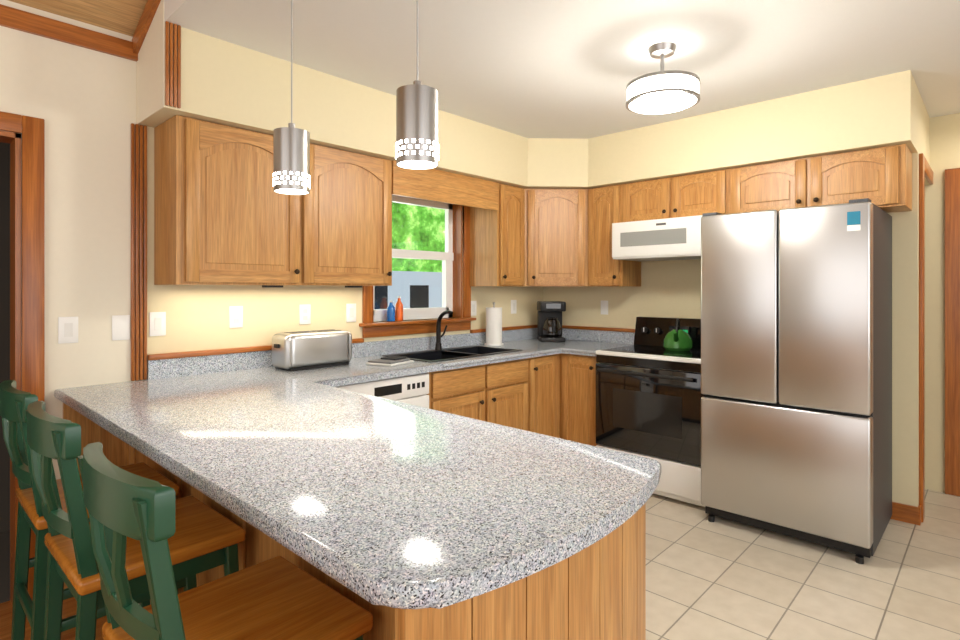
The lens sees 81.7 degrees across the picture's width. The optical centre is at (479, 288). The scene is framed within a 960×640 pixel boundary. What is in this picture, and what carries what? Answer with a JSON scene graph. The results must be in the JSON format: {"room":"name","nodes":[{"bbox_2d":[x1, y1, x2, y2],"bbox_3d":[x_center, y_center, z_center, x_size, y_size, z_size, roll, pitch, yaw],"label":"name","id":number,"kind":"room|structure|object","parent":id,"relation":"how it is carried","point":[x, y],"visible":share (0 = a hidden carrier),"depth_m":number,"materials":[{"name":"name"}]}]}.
{"room":"kitchen","nodes":[
{"label":"kitchen","id":0,"kind":"room"},
{"bbox_2d":[0,142,9,603],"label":"door","id":1,"kind":"structure","parent":0,"point":[4,363],"depth_m":3.08,"materials":[{"name":"grey"}]},
{"bbox_2d":[0,597,106,639],"bbox_3d":[-1.013,1.375,-0.265,7.140,0.050,3.150,0,0,43],"label":"floor","id":2,"kind":"structure","parent":0,"point":[69,608],"depth_m":2.25,"materials":[{"name":"brown wood"}]},
{"bbox_2d":[0,380,178,639],"bbox_3d":[-1.422,0.840,2.023,0.420,1.020,0.495,0,0,43],"label":"bar stool","id":3,"kind":"object","parent":2,"relation":"on","point":[14,402],"visible":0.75,"depth_m":1.84,"materials":[{"name":"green wood"}]},
{"bbox_2d":[25,401,244,639],"bbox_3d":[-1.019,0.840,1.649,0.424,1.020,0.497,0,0,43],"label":"bar stool","id":4,"kind":"object","parent":2,"relation":"on","point":[204,537],"visible":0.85,"depth_m":1.51,"materials":[{"name":"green wood"}]},
{"bbox_2d":[77,442,372,639],"bbox_3d":[-0.547,0.840,1.209,0.429,1.020,0.499,0,0,43],"label":"bar stool","id":5,"kind":"object","parent":2,"relation":"on","point":[278,598],"visible":1,"depth_m":1.15,"materials":[{"name":"brown wood"}]},
{"bbox_2d":[0,0,542,479],"bbox_3d":[-1.651,-0.050,2.716,0.140,2.800,6.640,0,0,43],"label":"wall","id":6,"kind":"structure","parent":0,"point":[82,102],"depth_m":2.54,"materials":[{"name":"paint"}]},
{"bbox_2d":[0,4,130,59],"bbox_3d":[-2.752,-1.120,1.418,0.020,0.080,3.240,0,0,43],"label":"trim","id":7,"kind":"structure","parent":6,"relation":"attached to","point":[29,22],"depth_m":2.41,"materials":[{"name":"brown wood"}]},
{"bbox_2d":[58,316,77,343],"bbox_3d":[-1.809,0.180,2.438,0.007,0.116,0.072,0,0,43],"label":"electrical outlet plate","id":8,"kind":"object","parent":6,"relation":"attached to","point":[67,329],"depth_m":2.43,"materials":[{"name":"white plastic"}]},
{"bbox_2d":[112,315,129,340],"bbox_3d":[-1.673,0.180,2.585,0.006,0.116,0.072,0,0,43],"label":"electrical outlet plate","id":9,"kind":"object","parent":6,"relation":"attached to","point":[120,323],"depth_m":2.58,"materials":[{"name":"white plastic"}]},
{"bbox_2d":[131,0,160,61],"bbox_3d":[0.547,-2.458,0.593,6.028,2.755,0.025,0,0,43],"label":"trim","id":10,"kind":"structure","parent":6,"relation":"attached to","point":[150,9],"depth_m":2.52,"materials":[{"name":"brown wood"}]},
{"bbox_2d":[149,312,165,335],"bbox_3d":[-1.567,0.170,2.698,0.007,0.116,0.072,0,0,43],"label":"electrical outlet plate","id":11,"kind":"object","parent":6,"relation":"attached to","point":[157,320],"depth_m":2.69,"materials":[{"name":"white plastic"}]},
{"bbox_2d":[229,306,242,327],"bbox_3d":[-1.307,0.150,2.976,0.007,0.116,0.072,0,0,43],"label":"electrical outlet plate","id":12,"kind":"object","parent":6,"relation":"attached to","point":[235,312],"depth_m":2.97,"materials":[{"name":"white plastic"}]},
{"bbox_2d":[299,304,310,324],"bbox_3d":[-1.031,0.150,3.272,0.007,0.116,0.072,0,0,43],"label":"electrical outlet plate","id":13,"kind":"object","parent":6,"relation":"attached to","point":[304,310],"depth_m":3.27,"materials":[{"name":"white plastic"}]},
{"bbox_2d":[346,303,355,321],"bbox_3d":[-0.813,0.150,3.506,0.007,0.116,0.072,0,0,43],"label":"electrical outlet plate","id":14,"kind":"object","parent":6,"relation":"attached to","point":[350,308],"depth_m":3.50,"materials":[{"name":"white plastic"}]},
{"bbox_2d":[373,195,453,321],"bbox_3d":[-0.501,-0.219,4.008,0.050,0.878,0.816,0,0,43],"label":"window unit","id":15,"kind":"structure","parent":6,"relation":"in","point":[446,257],"depth_m":4.13,"materials":[{"name":"white plastic"}]},
{"bbox_2d":[471,301,476,315],"bbox_3d":[-0.053,0.150,4.322,0.007,0.116,0.072,0,0,43],"label":"electrical outlet plate","id":16,"kind":"object","parent":6,"relation":"attached to","point":[473,303],"depth_m":4.32,"materials":[{"name":"white plastic"}]},
{"bbox_2d":[0,21,959,606],"bbox_3d":[-0.089,0.102,1.679,3.840,2.504,7.254,0,0,43],"label":"trim","id":17,"kind":"structure","parent":6,"relation":"attached to","point":[28,259],"depth_m":2.64,"materials":[{"name":"brown wood"}]},
{"bbox_2d":[387,296,402,320],"bbox_3d":[-0.582,0.134,3.804,0.056,0.170,0.126,0,0,43],"label":"soap bottles","id":18,"kind":"object","parent":17,"relation":"on","point":[395,313],"visible":1,"depth_m":3.80,"materials":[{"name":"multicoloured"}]},
{"bbox_2d":[511,300,516,313],"bbox_3d":[0.285,0.150,4.684,0.007,0.116,0.072,0,0,43],"label":"electrical outlet plate","id":19,"kind":"object","parent":6,"relation":"attached to","point":[513,302],"depth_m":4.68,"materials":[{"name":"white plastic"}]},
{"bbox_2d":[8,0,959,138],"bbox_3d":[1.746,-2.599,1.777,6.390,2.898,9.900,0,0,43],"label":"ceiling","id":20,"kind":"structure","parent":0,"point":[571,69],"depth_m":2.61,"materials":[{"name":"paint"}]},
{"bbox_2d":[273,0,309,194],"bbox_3d":[-0.678,-0.750,2.000,0.127,0.799,0.127,0,0,43],"label":"pendant light","id":21,"kind":"object","parent":20,"relation":"hanging from","point":[291,159],"visible":1,"depth_m":1.95,"materials":[{"name":"silver metal"}]},
{"bbox_2d":[396,0,438,169],"bbox_3d":[-0.184,-0.757,1.635,0.127,0.784,0.127,0,0,43],"label":"pendant light","id":22,"kind":"object","parent":20,"relation":"hanging from","point":[417,146],"visible":1,"depth_m":1.58,"materials":[{"name":"silver metal"}]},
{"bbox_2d":[626,42,699,114],"bbox_3d":[0.870,-1.015,2.648,0.338,0.268,0.338,0,0,43],"label":"semi-flush ceiling light","id":23,"kind":"object","parent":20,"relation":"attached to","point":[661,91],"visible":1,"depth_m":2.57,"materials":[{"name":"white glass"}]},
{"bbox_2d":[137,0,917,188],"bbox_3d":[0.440,-1.016,2.909,2.656,0.468,3.224,0,0,43],"label":"soffit","id":24,"kind":"structure","parent":0,"point":[229,84],"depth_m":3.17,"materials":[{"name":"paint"}]},
{"bbox_2d":[154,115,317,286],"bbox_3d":[-1.231,-0.400,2.827,0.319,0.760,0.675,0,0,43],"label":"upper cabinet","id":25,"kind":"object","parent":24,"relation":"hanging from","point":[225,213],"depth_m":2.65,"materials":[{"name":"brown wood"}]},
{"bbox_2d":[318,145,397,286],"bbox_3d":[-0.867,-0.400,3.218,0.319,0.760,0.675,0,0,43],"label":"upper cabinet","id":26,"kind":"object","parent":24,"relation":"hanging from","point":[356,190],"depth_m":3.16,"materials":[{"name":"brown wood"}]},
{"bbox_2d":[466,182,640,286],"bbox_3d":[0.585,-0.400,4.314,0.948,0.760,0.968,0,0,43],"label":"upper cabinet","id":27,"kind":"object","parent":24,"relation":"hanging from","point":[520,237],"depth_m":4.26,"materials":[{"name":"brown wood"}]},
{"bbox_2d":[622,179,657,221],"bbox_3d":[1.318,-0.615,4.074,0.449,0.330,0.319,0,0,43],"label":"upper cabinet","id":28,"kind":"object","parent":24,"relation":"hanging from","point":[639,199],"depth_m":4.01,"materials":[{"name":"brown wood"}]},
{"bbox_2d":[658,171,713,218],"bbox_3d":[1.576,-0.615,3.834,0.527,0.330,0.319,0,0,43],"label":"upper cabinet","id":29,"kind":"object","parent":24,"relation":"hanging from","point":[692,194],"depth_m":3.78,"materials":[{"name":"brown wood"}]},
{"bbox_2d":[612,215,701,260],"bbox_3d":[1.379,-0.344,3.918,0.747,0.263,0.460,0,0,43],"label":"over-the-range microwave","id":30,"kind":"object","parent":29,"relation":"attached to","point":[676,238],"visible":0.58,"depth_m":3.78,"materials":[{"name":"white"}]},
{"bbox_2d":[714,160,789,213],"bbox_3d":[1.878,-0.615,3.552,0.603,0.330,0.319,0,0,43],"label":"upper cabinet","id":31,"kind":"object","parent":24,"relation":"hanging from","point":[762,187],"depth_m":3.49,"materials":[{"name":"brown wood"}]},
{"bbox_2d":[790,144,911,212],"bbox_3d":[2.189,-0.615,3.262,0.528,0.330,0.319,0,0,43],"label":"upper cabinet","id":32,"kind":"object","parent":24,"relation":"hanging from","point":[882,175],"depth_m":3.13,"materials":[{"name":"brown wood"}]},
{"bbox_2d":[150,489,959,639],"bbox_3d":[2.728,1.375,3.014,6.140,0.050,6.750,0,0,43],"label":"floor","id":33,"kind":"structure","parent":0,"point":[719,578],"depth_m":2.56,"materials":[{"name":"tile"}]},
{"bbox_2d":[63,403,645,639],"bbox_3d":[-0.608,0.913,1.967,2.403,0.874,0.988,0,0,43],"label":"base cabinet","id":34,"kind":"object","parent":33,"relation":"on","point":[596,590],"visible":0.04,"depth_m":1.12,"materials":[{"name":"brown wood"}]},
{"bbox_2d":[54,328,634,419],"bbox_3d":[-0.295,0.408,3.378,0.939,0.132,3.539,0,0,43],"label":"countertop","id":35,"kind":"structure","parent":34,"relation":"on","point":[176,384],"depth_m":2.80,"materials":[{"name":"grey stone"}]},
{"bbox_2d":[272,329,351,370],"bbox_3d":[-0.941,0.336,3.111,0.190,0.196,0.432,0,0,43],"label":"toaster","id":36,"kind":"object","parent":35,"relation":"on","point":[299,350],"visible":1,"depth_m":3.01,"materials":[{"name":"silver metal"}]},
{"bbox_2d":[366,356,413,366],"bbox_3d":[-0.523,0.417,3.236,0.180,0.034,0.220,0,0,29],"label":"book","id":37,"kind":"object","parent":35,"relation":"on","point":[389,361],"visible":1,"depth_m":3.18,"materials":[{"name":"white paper"}]},
{"bbox_2d":[435,310,452,349],"bbox_3d":[-0.233,0.288,3.882,0.166,0.281,0.103,0,0,43],"label":"faucet","id":38,"kind":"object","parent":35,"relation":"on","point":[438,345],"visible":1,"depth_m":3.89,"materials":[{"name":"grey metal"}]},
{"bbox_2d":[382,345,521,361],"bbox_3d":[-0.168,0.530,3.753,0.469,0.202,0.864,0,0,43],"label":"sink","id":39,"kind":"object","parent":35,"relation":"in","point":[445,354],"visible":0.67,"depth_m":3.83,"materials":[{"name":"black"}]},
{"bbox_2d":[484,302,503,345],"bbox_3d":[0.108,0.268,4.302,0.150,0.333,0.150,0,0,43],"label":"paper towel","id":40,"kind":"object","parent":35,"relation":"on","point":[493,325],"visible":1,"depth_m":4.25,"materials":[{"name":"white paper"}]},
{"bbox_2d":[537,301,565,341],"bbox_3d":[0.595,0.269,4.628,0.210,0.330,0.270,0,0,-2],"label":"coffee maker","id":41,"kind":"object","parent":35,"relation":"on","point":[549,321],"visible":1,"depth_m":4.55,"materials":[{"name":"black plastic"}]},
{"bbox_2d":[86,384,660,608],"bbox_3d":[-0.415,0.454,1.660,1.770,0.039,0.862,0,0,43],"label":"countertop","id":42,"kind":"structure","parent":34,"relation":"on","point":[374,500],"depth_m":1.24,"materials":[{"name":"grey stone"}]},
{"bbox_2d":[336,373,428,407],"bbox_3d":[-0.706,0.914,3.152,0.588,0.872,0.608,0,0,43],"label":"dishwasher","id":43,"kind":"object","parent":33,"relation":"on","point":[412,389],"visible":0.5,"depth_m":3.02,"materials":[{"name":"white"}]},
{"bbox_2d":[426,353,597,445],"bbox_3d":[0.262,0.913,3.976,0.936,0.874,1.903,0,0,43],"label":"base cabinet","id":44,"kind":"object","parent":33,"relation":"on","point":[553,395],"visible":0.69,"depth_m":3.87,"materials":[{"name":"brown wood"}]},
{"bbox_2d":[596,316,704,506],"bbox_3d":[1.283,0.772,3.823,0.758,1.115,0.728,0,0,43],"label":"range","id":45,"kind":"object","parent":33,"relation":"on","point":[649,395],"visible":0.65,"depth_m":3.59,"materials":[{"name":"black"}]},
{"bbox_2d":[663,319,692,350],"bbox_3d":[1.363,0.315,3.852,0.196,0.218,0.242,0,0,43],"label":"kettle","id":46,"kind":"object","parent":45,"relation":"on","point":[677,339],"visible":1,"depth_m":3.80,"materials":[{"name":"green metal"}]},
{"bbox_2d":[701,198,891,563],"bbox_3d":[1.850,0.455,3.242,0.820,1.790,0.790,0,0,43],"label":"fridge","id":47,"kind":"object","parent":33,"relation":"on","point":[796,371],"visible":1,"depth_m":2.92,"materials":[{"name":"grey metal"}]},
{"bbox_2d":[543,90,919,506],"bbox_3d":[1.587,0.100,4.139,2.656,2.500,0.140,0,0,43],"label":"wall","id":48,"kind":"structure","parent":0,"point":[670,288],"depth_m":3.25,"materials":[{"name":"paint"}]},
{"bbox_2d":[601,301,607,314],"bbox_3d":[1.024,0.153,4.565,0.070,0.115,0.005,0,0,43],"label":"electrical outlet plate","id":49,"kind":"object","parent":48,"relation":"attached to","point":[604,304],"depth_m":4.56,"materials":[{"name":"white plastic"}]},
{"bbox_2d":[920,95,929,184],"bbox_3d":[2.763,-0.925,3.556,0.140,0.450,0.610,0,0,43],"label":"wall","id":50,"kind":"structure","parent":0,"point":[924,133],"depth_m":3.47,"materials":[{"name":"paint"}]},
{"bbox_2d":[925,113,959,492],"bbox_3d":[3.658,0.100,3.207,5.044,2.500,0.100,0,0,43],"label":"wall","id":51,"kind":"structure","parent":0,"point":[944,142],"depth_m":3.71,"materials":[{"name":"paint"}]},
{"label":"outside","id":52,"kind":"structure","parent":0,"visible":0},
{"bbox_2d":[392,202,444,271],"bbox_3d":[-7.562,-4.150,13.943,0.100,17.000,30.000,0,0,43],"label":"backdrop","id":53,"kind":"structure","parent":52,"point":[434,219],"depth_m":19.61,"materials":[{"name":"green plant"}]},
{"bbox_3d":[-3.192,2.300,9.868,11.850,0.100,30.000,0,0,43],"label":"ground","id":54,"kind":"structure","parent":52,"visible":0},
{"bbox_2d":[374,271,441,308],"bbox_3d":[-3.098,0.990,12.037,3.030,2.720,3.700,0,0,43],"label":"house","id":55,"kind":"structure","parent":54,"relation":"on","point":[388,291],"depth_m":11.64,"materials":[{"name":"white"}]}
]}

